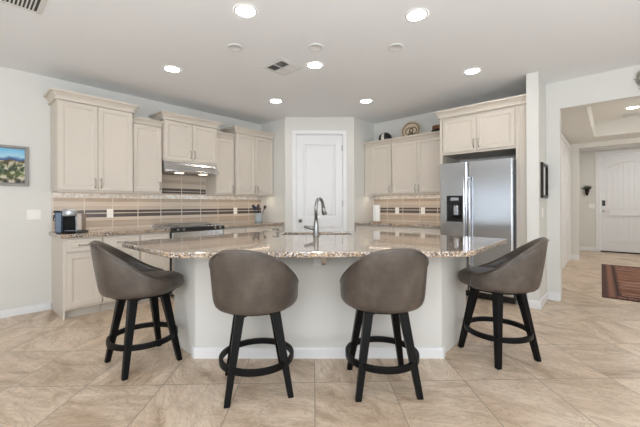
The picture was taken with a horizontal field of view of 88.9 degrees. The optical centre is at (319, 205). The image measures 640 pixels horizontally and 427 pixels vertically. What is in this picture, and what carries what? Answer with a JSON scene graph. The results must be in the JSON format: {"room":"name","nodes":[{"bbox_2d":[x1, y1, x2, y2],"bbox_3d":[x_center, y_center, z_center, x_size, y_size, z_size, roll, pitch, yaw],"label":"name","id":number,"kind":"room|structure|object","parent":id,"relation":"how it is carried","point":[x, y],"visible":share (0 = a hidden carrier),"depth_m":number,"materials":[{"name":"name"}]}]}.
{"room":"kitchen","nodes":[
{"label":"kitchen","id":0,"kind":"room"},
{"bbox_2d":[0,66,260,310],"bbox_3d":[-4.085,-0.139,2.962,0.143,2.740,8.950,0,0,42],"label":"wall","id":1,"kind":"structure","parent":0,"point":[25,245],"depth_m":3.73,"materials":[{"name":"paint"}]},
{"bbox_2d":[0,144,28,185],"bbox_3d":[-3.509,-0.437,3.478,0.025,0.444,0.600,0,0,42],"label":"framed picture","id":2,"kind":"object","parent":1,"relation":"attached to","point":[14,160],"visible":1,"depth_m":3.61,"materials":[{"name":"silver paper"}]},
{"bbox_2d":[0,302,50,318],"bbox_3d":[-5.093,1.193,1.716,0.014,0.085,5.741,0,0,42],"label":"baseboard","id":3,"kind":"structure","parent":1,"relation":"attached to","point":[44,306],"depth_m":3.67,"materials":[{"name":"white paint"}]},
{"bbox_2d":[27,210,40,219],"bbox_3d":[-3.283,0.107,3.741,0.008,0.115,0.125,0,0,42],"label":"switch plate","id":4,"kind":"object","parent":1,"relation":"attached to","point":[31,214],"visible":1,"depth_m":3.74,"materials":[{"name":"white plastic"}]},
{"bbox_2d":[43,87,139,193],"bbox_3d":[-2.771,-0.715,4.000,0.423,1.133,0.904,0,0,42],"label":"upper cabinet","id":5,"kind":"object","parent":1,"relation":"attached to","point":[92,136],"visible":1,"depth_m":3.84,"materials":[{"name":"paint"}]},
{"bbox_2d":[133,116,163,193],"bbox_3d":[-2.401,-0.649,4.448,0.373,0.998,0.372,0,0,42],"label":"upper cabinet","id":6,"kind":"object","parent":1,"relation":"attached to","point":[147,133],"visible":0.8,"depth_m":4.36,"materials":[{"name":"paint"}]},
{"bbox_2d":[52,174,260,231],"bbox_3d":[-2.145,-0.151,5.009,0.008,0.915,3.088,0,0,42],"label":"tile backsplash","id":7,"kind":"structure","parent":1,"relation":"attached to","point":[183,199],"depth_m":4.81,"materials":[{"name":"beige tile"}]},
{"bbox_2d":[107,209,112,217],"bbox_3d":[-2.768,0.104,4.300,0.008,0.115,0.075,0,0,42],"label":"wall outlet","id":8,"kind":"object","parent":7,"relation":"attached to","point":[109,211],"visible":1,"depth_m":4.30,"materials":[{"name":"white plastic"}]},
{"bbox_2d":[148,110,222,165],"bbox_3d":[-1.985,-0.949,4.876,0.423,0.673,0.939,0,0,42],"label":"upper cabinet","id":9,"kind":"object","parent":1,"relation":"attached to","point":[185,138],"visible":0.94,"depth_m":4.72,"materials":[{"name":"paint"}]},
{"bbox_2d":[162,161,218,176],"bbox_3d":[-1.951,-0.529,4.848,0.492,0.156,0.800,0,0,42],"label":"range hood","id":10,"kind":"object","parent":9,"relation":"attached to","point":[170,168],"visible":0.94,"depth_m":4.69,"materials":[{"name":"silver metal"}]},
{"bbox_2d":[206,131,235,195],"bbox_3d":[-1.618,-0.653,5.321,0.373,0.998,0.327,0,0,42],"label":"upper cabinet","id":11,"kind":"object","parent":1,"relation":"attached to","point":[222,184],"visible":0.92,"depth_m":5.23,"materials":[{"name":"paint"}]},
{"bbox_2d":[220,125,274,196],"bbox_3d":[-1.246,-0.722,5.698,0.423,1.133,0.848,0,0,42],"label":"upper cabinet","id":12,"kind":"object","parent":1,"relation":"attached to","point":[253,149],"visible":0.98,"depth_m":5.57,"materials":[{"name":"paint"}]},
{"bbox_2d":[261,118,284,231],"bbox_3d":[-0.805,-0.155,5.957,0.737,2.740,0.110,0,0,42],"label":"wall","id":13,"kind":"structure","parent":0,"point":[274,211],"depth_m":5.84,"materials":[{"name":"paint"}]},
{"bbox_2d":[285,117,353,231],"bbox_3d":[-0.005,-0.159,5.702,1.196,2.740,0.110,0,0,-1],"label":"wall","id":14,"kind":"structure","parent":0,"point":[291,123],"depth_m":5.65,"materials":[{"name":"paint"}]},
{"bbox_2d":[292,130,346,231],"bbox_3d":[-0.007,-0.042,5.693,0.940,2.505,0.128,0,0,-1],"label":"trim","id":15,"kind":"structure","parent":14,"relation":"attached to","point":[295,133],"depth_m":5.64,"materials":[{"name":"white paint"}]},
{"bbox_2d":[297,135,342,231],"bbox_3d":[-0.001,-0.009,5.642,0.796,2.417,0.105,0,0,-1],"label":"door","id":16,"kind":"structure","parent":14,"relation":"in","point":[319,157],"depth_m":5.66,"materials":[{"name":"paint"}]},
{"bbox_2d":[0,0,639,124],"bbox_3d":[-0.278,-1.598,0.410,9.250,0.159,10.550,0,0,42],"label":"ceiling","id":17,"kind":"structure","parent":0,"point":[119,46],"depth_m":3.20,"materials":[{"name":"white paint"}]},
{"bbox_2d":[0,0,46,14],"bbox_3d":[-2.207,-1.513,2.325,0.380,0.009,0.380,0,0,42],"label":"ceiling vent","id":18,"kind":"object","parent":17,"relation":"in","point":[31,5],"visible":1,"depth_m":2.45,"materials":[{"name":"metal"}]},
{"bbox_2d":[163,65,180,72],"bbox_3d":[-1.647,-1.518,3.637,0.186,0.005,0.186,0,0,42],"label":"recessed light","id":19,"kind":"object","parent":17,"relation":"in","point":[174,69],"visible":1,"depth_m":3.64,"materials":[{"name":"white plastic"}]},
{"bbox_2d":[233,4,257,17],"bbox_3d":[-0.584,-1.523,2.561,0.186,0.005,0.186,0,0,42],"label":"recessed light","id":20,"kind":"object","parent":17,"relation":"in","point":[242,10],"visible":1,"depth_m":2.55,"materials":[{"name":"white plastic"}]},
{"bbox_2d":[269,99,281,102],"bbox_3d":[-0.646,-1.522,4.767,0.186,0.005,0.186,0,0,42],"label":"recessed light","id":21,"kind":"object","parent":17,"relation":"in","point":[271,100],"visible":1,"depth_m":4.74,"materials":[{"name":"white plastic"}]},
{"bbox_2d":[262,58,302,75],"bbox_3d":[-0.414,-1.520,3.604,0.330,0.012,0.330,0,0,42],"label":"ceiling vent","id":22,"kind":"object","parent":17,"relation":"in","point":[281,66],"visible":1,"depth_m":3.58,"materials":[{"name":"metal"}]},
{"bbox_2d":[306,61,322,68],"bbox_3d":[-0.057,-1.525,3.552,0.186,0.005,0.186,0,0,42],"label":"recessed light","id":23,"kind":"object","parent":17,"relation":"in","point":[314,64],"visible":1,"depth_m":3.55,"materials":[{"name":"white plastic"}]},
{"bbox_2d":[360,99,371,102],"bbox_3d":[0.677,-1.529,4.788,0.186,0.005,0.186,0,0,42],"label":"recessed light","id":24,"kind":"object","parent":17,"relation":"in","point":[363,100],"visible":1,"depth_m":4.79,"materials":[{"name":"white plastic"}]},
{"bbox_2d":[405,8,428,21],"bbox_3d":[0.779,-1.529,2.627,0.186,0.005,0.186,0,0,42],"label":"recessed light","id":25,"kind":"object","parent":17,"relation":"in","point":[418,14],"visible":1,"depth_m":2.62,"materials":[{"name":"white plastic"}]},
{"bbox_2d":[464,68,480,74],"bbox_3d":[1.746,-1.534,3.734,0.186,0.005,0.186,0,0,42],"label":"recessed light","id":26,"kind":"object","parent":17,"relation":"in","point":[471,70],"visible":1,"depth_m":3.73,"materials":[{"name":"white plastic"}]},
{"bbox_2d":[0,250,639,426],"bbox_3d":[1.709,1.253,2.570,9.300,0.100,16.500,0,0,42],"label":"floor","id":27,"kind":"structure","parent":0,"point":[54,372],"depth_m":2.24,"materials":[{"name":"tile"}]},
{"bbox_2d":[51,236,101,320],"bbox_3d":[-2.812,0.789,3.772,0.660,0.872,0.358,0,0,42],"label":"base cabinet","id":28,"kind":"object","parent":27,"relation":"on","point":[75,292],"visible":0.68,"depth_m":3.57,"materials":[{"name":"paint"}]},
{"bbox_2d":[101,234,138,310],"bbox_3d":[-2.559,0.787,4.053,0.660,0.872,0.391,0,0,42],"label":"base cabinet","id":29,"kind":"object","parent":27,"relation":"on","point":[116,241],"visible":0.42,"depth_m":3.84,"materials":[{"name":"paint"}]},
{"bbox_2d":[49,227,170,238],"bbox_3d":[-2.572,0.330,4.050,0.648,0.040,1.148,0,0,42],"label":"countertop","id":30,"kind":"structure","parent":29,"relation":"on","point":[139,230],"depth_m":3.85,"materials":[{"name":"stone"}]},
{"bbox_2d":[53,209,88,232],"bbox_3d":[-2.862,0.175,3.724,0.322,0.272,0.230,0,0,-18],"label":"coffee maker","id":31,"kind":"object","parent":30,"relation":"on","point":[66,220],"visible":0.99,"depth_m":3.68,"materials":[{"name":"black plastic"}]},
{"bbox_2d":[89,240,183,380],"bbox_3d":[-1.406,0.739,2.537,0.640,0.957,0.570,0,0,-26],"label":"counter stool","id":32,"kind":"object","parent":27,"relation":"on","point":[121,277],"visible":1,"depth_m":2.35,"materials":[{"name":"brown leather"}]},
{"bbox_2d":[138,232,169,302],"bbox_3d":[-2.304,0.786,4.337,0.660,0.872,0.364,0,0,42],"label":"base cabinet","id":33,"kind":"object","parent":27,"relation":"on","point":[161,262],"visible":0.33,"depth_m":4.14,"materials":[{"name":"paint"}]},
{"bbox_2d":[152,222,224,295],"bbox_3d":[-1.902,0.733,4.742,0.701,0.935,0.766,0,0,42],"label":"range","id":34,"kind":"object","parent":27,"relation":"on","point":[190,229],"visible":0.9,"depth_m":4.52,"materials":[{"name":"silver metal"}]},
{"bbox_2d":[152,224,220,227],"bbox_3d":[-1.946,0.297,4.779,0.590,0.017,0.766,0,0,42],"label":"cooktop","id":35,"kind":"object","parent":34,"relation":"in","point":[155,225],"depth_m":4.55,"materials":[{"name":"silver metal"}]},
{"bbox_2d":[223,225,282,233],"bbox_3d":[-1.266,0.781,5.493,0.660,0.872,1.191,0,0,42],"label":"base cabinet","id":36,"kind":"object","parent":27,"relation":"on","point":[280,227],"visible":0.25,"depth_m":5.27,"materials":[{"name":"paint"}]},
{"bbox_2d":[220,221,283,227],"bbox_3d":[-1.272,0.323,5.498,0.648,0.040,1.196,0,0,42],"label":"countertop","id":37,"kind":"structure","parent":36,"relation":"on","point":[263,223],"depth_m":5.41,"materials":[{"name":"stone"}]},
{"bbox_2d":[254,213,262,221],"bbox_3d":[-1.089,0.222,5.790,0.148,0.160,0.148,0,0,42],"label":"utensil crock","id":38,"kind":"object","parent":37,"relation":"on","point":[258,216],"visible":0.91,"depth_m":5.73,"materials":[{"name":"white ceramic"}]},
{"bbox_2d":[209,250,298,408],"bbox_3d":[-0.430,0.734,2.173,0.570,0.957,0.640,0,0,4],"label":"counter stool","id":39,"kind":"object","parent":27,"relation":"on","point":[244,283],"visible":1,"depth_m":1.95,"materials":[{"name":"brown leather"}]},
{"bbox_2d":[174,257,465,358],"bbox_3d":[0.038,0.775,3.136,2.618,0.872,1.123,0,0,1],"label":"kitchen island","id":40,"kind":"object","parent":27,"relation":"on","point":[319,325],"visible":0.37,"depth_m":2.59,"materials":[{"name":"paint"}]},
{"bbox_2d":[122,231,506,257],"bbox_3d":[-0.010,0.315,2.749,2.350,0.036,2.285,0,0,42],"label":"island countertop","id":41,"kind":"structure","parent":40,"relation":"on","point":[329,244],"depth_m":2.49,"materials":[{"name":"stone"}]},
{"bbox_2d":[304,197,326,236],"bbox_3d":[-0.028,0.109,3.159,0.255,0.376,0.104,0,0,-32],"label":"faucet","id":42,"kind":"object","parent":41,"relation":"on","point":[315,228],"visible":0.99,"depth_m":3.12,"materials":[{"name":"silver metal"}]},
{"bbox_2d":[313,258,325,265],"bbox_3d":[-0.003,0.408,2.453,0.105,0.146,0.268,0,0,1],"label":"support bracket","id":43,"kind":"object","parent":40,"relation":"attached to","point":[316,261],"visible":0.38,"depth_m":2.57,"materials":[{"name":"white paint"}]},
{"bbox_2d":[356,225,393,231],"bbox_3d":[1.091,0.770,5.637,0.743,0.872,0.660,0,0,42],"label":"base cabinet","id":44,"kind":"object","parent":27,"relation":"on","point":[358,227],"visible":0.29,"depth_m":5.40,"materials":[{"name":"paint"}]},
{"bbox_2d":[340,248,428,401],"bbox_3d":[0.423,0.730,2.194,0.570,0.957,0.640,0,0,-5],"label":"counter stool","id":45,"kind":"object","parent":27,"relation":"on","point":[386,281],"visible":1,"depth_m":1.98,"materials":[{"name":"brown leather"}]},
{"bbox_2d":[394,226,439,234],"bbox_3d":[1.655,0.767,5.131,0.766,0.872,0.660,0,0,42],"label":"base cabinet","id":46,"kind":"object","parent":27,"relation":"on","point":[417,230],"visible":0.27,"depth_m":4.90,"materials":[{"name":"paint"}]},
{"bbox_2d":[354,221,439,227],"bbox_3d":[1.376,0.310,5.387,1.523,0.040,0.648,0,0,42],"label":"countertop","id":47,"kind":"structure","parent":46,"relation":"on","point":[382,223],"depth_m":5.20,"materials":[{"name":"stone"}]},
{"bbox_2d":[372,203,380,221],"bbox_3d":[0.979,0.123,5.640,0.150,0.338,0.150,0,0,42],"label":"paper towel holder","id":48,"kind":"object","parent":47,"relation":"on","point":[376,208],"visible":0.87,"depth_m":5.58,"materials":[{"name":"white paper"}]},
{"bbox_2d":[440,158,516,303],"bbox_3d":[2.212,0.312,4.435,0.893,1.753,0.848,0,0,42],"label":"refrigerator","id":49,"kind":"object","parent":27,"relation":"on","point":[478,198],"visible":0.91,"depth_m":4.12,"materials":[{"name":"silver metal"}]},
{"bbox_2d":[433,94,526,303],"bbox_3d":[2.273,-0.058,4.500,1.122,2.515,0.767,0,0,42],"label":"tall cabinet","id":50,"kind":"object","parent":27,"relation":"on","point":[493,128],"visible":0.72,"depth_m":4.16,"materials":[{"name":"paint"}]},
{"bbox_2d":[458,237,548,369],"bbox_3d":[1.455,0.724,2.633,0.637,0.954,0.594,0,0,31],"label":"counter stool","id":51,"kind":"object","parent":27,"relation":"on","point":[519,272],"visible":1,"depth_m":2.45,"materials":[{"name":"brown leather"}]},
{"bbox_2d":[570,144,579,258],"bbox_3d":[5.547,-0.076,7.222,0.305,2.520,0.160,0,0,42],"label":"pier","id":52,"kind":"object","parent":27,"relation":"on","point":[574,148],"visible":0.36,"depth_m":7.11,"materials":[{"name":"paint"}]},
{"bbox_2d":[571,255,578,259],"bbox_3d":[5.551,1.131,7.107,0.155,0.105,0.014,0,0,42],"label":"baseboard","id":53,"kind":"object","parent":52,"relation":"attached to","point":[574,257],"visible":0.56,"depth_m":7.09,"materials":[{"name":"white paint"}]},
{"bbox_2d":[601,264,639,301],"bbox_3d":[5.031,1.182,5.057,1.000,0.008,3.040,0,0,41],"label":"runner rug","id":54,"kind":"object","parent":27,"relation":"on","point":[619,282],"visible":1,"depth_m":4.98,"materials":[{"name":"brown fabric"}]},
{"bbox_2d":[354,117,373,230],"bbox_3d":[0.768,-0.163,5.938,0.110,2.740,0.643,0,0,42],"label":"wall","id":55,"kind":"structure","parent":0,"point":[363,130],"depth_m":5.83,"materials":[{"name":"paint"}]},
{"bbox_2d":[374,94,521,222],"bbox_3d":[2.030,-0.169,5.315,2.820,2.740,0.117,0,0,42],"label":"wall","id":56,"kind":"structure","parent":0,"point":[426,121],"depth_m":5.62,"materials":[{"name":"paint"}]},
{"bbox_2d":[363,139,391,195],"bbox_3d":[1.098,-0.644,5.802,0.542,0.953,0.393,0,0,42],"label":"upper cabinet","id":57,"kind":"object","parent":56,"relation":"attached to","point":[378,154],"visible":0.88,"depth_m":5.68,"materials":[{"name":"paint"}]},
{"bbox_2d":[378,132,391,139],"bbox_3d":[1.155,-1.175,5.783,0.244,0.215,0.246,0,0,42],"label":"pot","id":58,"kind":"object","parent":57,"relation":"on","point":[385,135],"visible":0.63,"depth_m":5.69,"materials":[{"name":"black ceramic"}]},
{"bbox_2d":[374,194,439,222],"bbox_3d":[1.590,0.054,5.627,1.523,0.469,0.007,0,0,42],"label":"tile backsplash","id":59,"kind":"structure","parent":56,"relation":"attached to","point":[409,206],"depth_m":5.64,"materials":[{"name":"beige tile"}]},
{"bbox_2d":[390,131,439,194],"bbox_3d":[1.658,-0.647,5.299,0.947,0.953,0.393,0,0,42],"label":"upper cabinet","id":60,"kind":"object","parent":56,"relation":"attached to","point":[415,158],"visible":0.76,"depth_m":5.20,"materials":[{"name":"paint"}]},
{"bbox_2d":[401,121,420,136],"bbox_3d":[1.519,-1.240,5.439,0.342,0.335,0.128,0,0,36],"label":"decorative plate","id":61,"kind":"object","parent":60,"relation":"on","point":[412,127],"visible":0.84,"depth_m":5.44,"materials":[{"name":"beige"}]},
{"bbox_3d":[1.864,-1.131,5.135,0.220,0.116,0.200,0,0,42],"label":"woven basket","id":62,"kind":"object","parent":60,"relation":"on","visible":0},
{"bbox_2d":[432,124,439,129],"bbox_3d":[1.871,-1.221,5.129,0.210,0.064,0.180,0,0,42],"label":"woven tray","id":63,"kind":"object","parent":62,"relation":"on","point":[438,125],"visible":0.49,"depth_m":5.07,"materials":[{"name":"brown wicker"}]},
{"bbox_2d":[526,71,546,300],"bbox_3d":[2.734,-0.172,4.080,0.122,2.740,0.780,0,0,42],"label":"wall","id":64,"kind":"structure","parent":0,"point":[535,85],"depth_m":3.80,"materials":[{"name":"paint"}]},
{"bbox_2d":[528,300,540,309],"bbox_3d":[2.479,1.151,3.782,0.141,0.095,0.014,0,0,42],"label":"baseboard","id":65,"kind":"structure","parent":64,"relation":"attached to","point":[533,304],"depth_m":3.77,"materials":[{"name":"white paint"}]},
{"bbox_2d":[540,162,547,197],"bbox_3d":[2.731,-0.297,3.964,0.027,0.420,0.400,0,0,42],"label":"wall mirror","id":66,"kind":"object","parent":64,"relation":"attached to","point":[543,167],"visible":1,"depth_m":3.93,"materials":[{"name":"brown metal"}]},
{"bbox_2d":[544,167,546,194],"bbox_3d":[2.728,-0.297,3.966,0.006,0.340,0.320,0,0,42],"label":"mirror glass","id":67,"kind":"object","parent":66,"relation":"attached to","point":[545,168],"depth_m":4.02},
{"bbox_2d":[540,291,547,308],"bbox_3d":[2.710,1.145,3.944,0.014,0.105,0.536,0,0,42],"label":"baseboard","id":68,"kind":"structure","parent":64,"relation":"attached to","point":[544,298],"depth_m":3.93,"materials":[{"name":"white paint"}]},
{"bbox_2d":[546,65,639,299],"bbox_3d":[4.658,-0.182,2.666,4.630,2.740,0.147,0,0,42],"label":"wall","id":69,"kind":"structure","parent":0,"point":[618,85],"depth_m":4.07,"materials":[{"name":"paint"}]},
{"bbox_2d":[548,291,560,300],"bbox_3d":[2.947,1.144,4.101,0.129,0.105,0.014,0,0,42],"label":"baseboard","id":70,"kind":"structure","parent":69,"relation":"attached to","point":[555,296],"depth_m":4.09,"materials":[{"name":"white paint"}]},
{"bbox_2d":[634,71,639,88],"bbox_3d":[3.571,-1.399,3.510,0.292,0.302,0.034,0,0,42],"label":"wreath","id":71,"kind":"object","parent":69,"relation":"attached to","point":[637,79],"visible":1,"depth_m":3.58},
{"bbox_2d":[561,107,639,143],"bbox_3d":[5.211,-1.355,4.837,2.700,0.040,3.830,0,0,42],"label":"ceiling","id":72,"kind":"structure","parent":0,"point":[576,126],"depth_m":5.89,"materials":[{"name":"paint"}]},
{"bbox_2d":[579,147,639,246],"bbox_3d":[7.657,-0.201,7.854,3.100,2.750,0.120,0,0,42],"label":"wall","id":73,"kind":"structure","parent":0,"point":[586,159],"depth_m":8.43,"materials":[{"name":"paint"}]},
{"bbox_2d":[580,185,590,195],"bbox_3d":[6.868,-0.380,8.407,0.257,0.274,0.100,0,0,42],"label":"wall sconce","id":74,"kind":"object","parent":73,"relation":"attached to","point":[586,188],"visible":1,"depth_m":8.38,"materials":[{"name":"brown metal"}]},
{"bbox_2d":[580,246,595,250],"bbox_3d":[6.796,1.125,8.543,0.650,0.105,0.014,0,0,42],"label":"baseboard","id":75,"kind":"structure","parent":73,"relation":"attached to","point":[583,248],"depth_m":8.43,"materials":[{"name":"white paint"}]},
{"bbox_2d":[589,204,594,208],"bbox_3d":[6.982,0.027,8.374,0.120,0.115,0.008,0,0,42],"label":"switch plate","id":76,"kind":"object","parent":73,"relation":"attached to","point":[591,206],"visible":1,"depth_m":8.37,"materials":[{"name":"white plastic"}]},
{"bbox_2d":[595,148,639,251],"bbox_3d":[7.527,-0.091,7.945,1.235,2.530,0.118,0,0,42],"label":"trim","id":77,"kind":"structure","parent":73,"relation":"attached to","point":[628,151],"depth_m":8.28,"materials":[{"name":"white paint"}]},
{"bbox_2d":[600,153,639,252],"bbox_3d":[7.508,-0.056,7.924,1.045,2.400,0.095,0,0,42],"label":"door","id":78,"kind":"structure","parent":73,"relation":"in","point":[620,173],"depth_m":8.04,"materials":[{"name":"paint"}]},
{"bbox_2d":[601,250,639,253],"bbox_3d":[7.536,1.160,7.948,1.051,0.028,0.090,0,0,42],"label":"threshold","id":79,"kind":"object","parent":73,"relation":"attached to","point":[601,250],"depth_m":8.02,"materials":[{"name":"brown metal"}]},
{"bbox_2d":[579,137,639,148],"bbox_3d":[6.602,-1.291,6.270,2.545,0.100,0.160,0,0,42],"label":"wall","id":80,"kind":"structure","parent":0,"point":[630,140],"depth_m":6.74,"materials":[{"name":"paint"}]},
{"bbox_2d":[579,144,639,152],"bbox_3d":[7.029,-1.413,7.162,3.100,0.060,1.740,0,0,42],"label":"ceiling","id":81,"kind":"structure","parent":0,"point":[629,145],"depth_m":7.92,"materials":[{"name":"white paint"}]},
{"bbox_2d":[587,99,639,134],"bbox_3d":[5.064,-1.519,4.720,1.840,0.290,2.880,0,0,42],"label":"ceiling","id":82,"kind":"structure","parent":0,"point":[605,118],"depth_m":5.94,"materials":[{"name":"paint"}]},
{"bbox_2d":[620,112,639,117],"bbox_3d":[5.561,-1.611,5.752,0.400,0.009,0.280,0,0,42],"label":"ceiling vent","id":83,"kind":"object","parent":82,"relation":"in","point":[633,113],"visible":1,"depth_m":5.77,"materials":[{"name":"metal"}]},
{"bbox_3d":[4.223,-0.235,5.864,0.150,2.850,3.630,0,0,42],"label":"wall","id":84,"kind":"structure","parent":0,"visible":0},
{"bbox_2d":[561,139,569,269],"bbox_3d":[4.831,-0.018,6.414,0.014,2.390,1.690,0,0,42],"label":"door","id":85,"kind":"structure","parent":84,"relation":"in","point":[565,151],"depth_m":6.39,"materials":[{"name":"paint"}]},
{"bbox_2d":[561,133,570,259],"bbox_3d":[4.831,-0.063,6.414,0.018,2.500,1.880,0,0,42],"label":"trim","id":86,"kind":"structure","parent":84,"relation":"attached to","point":[563,138],"depth_m":7.05,"materials":[{"name":"white paint"}]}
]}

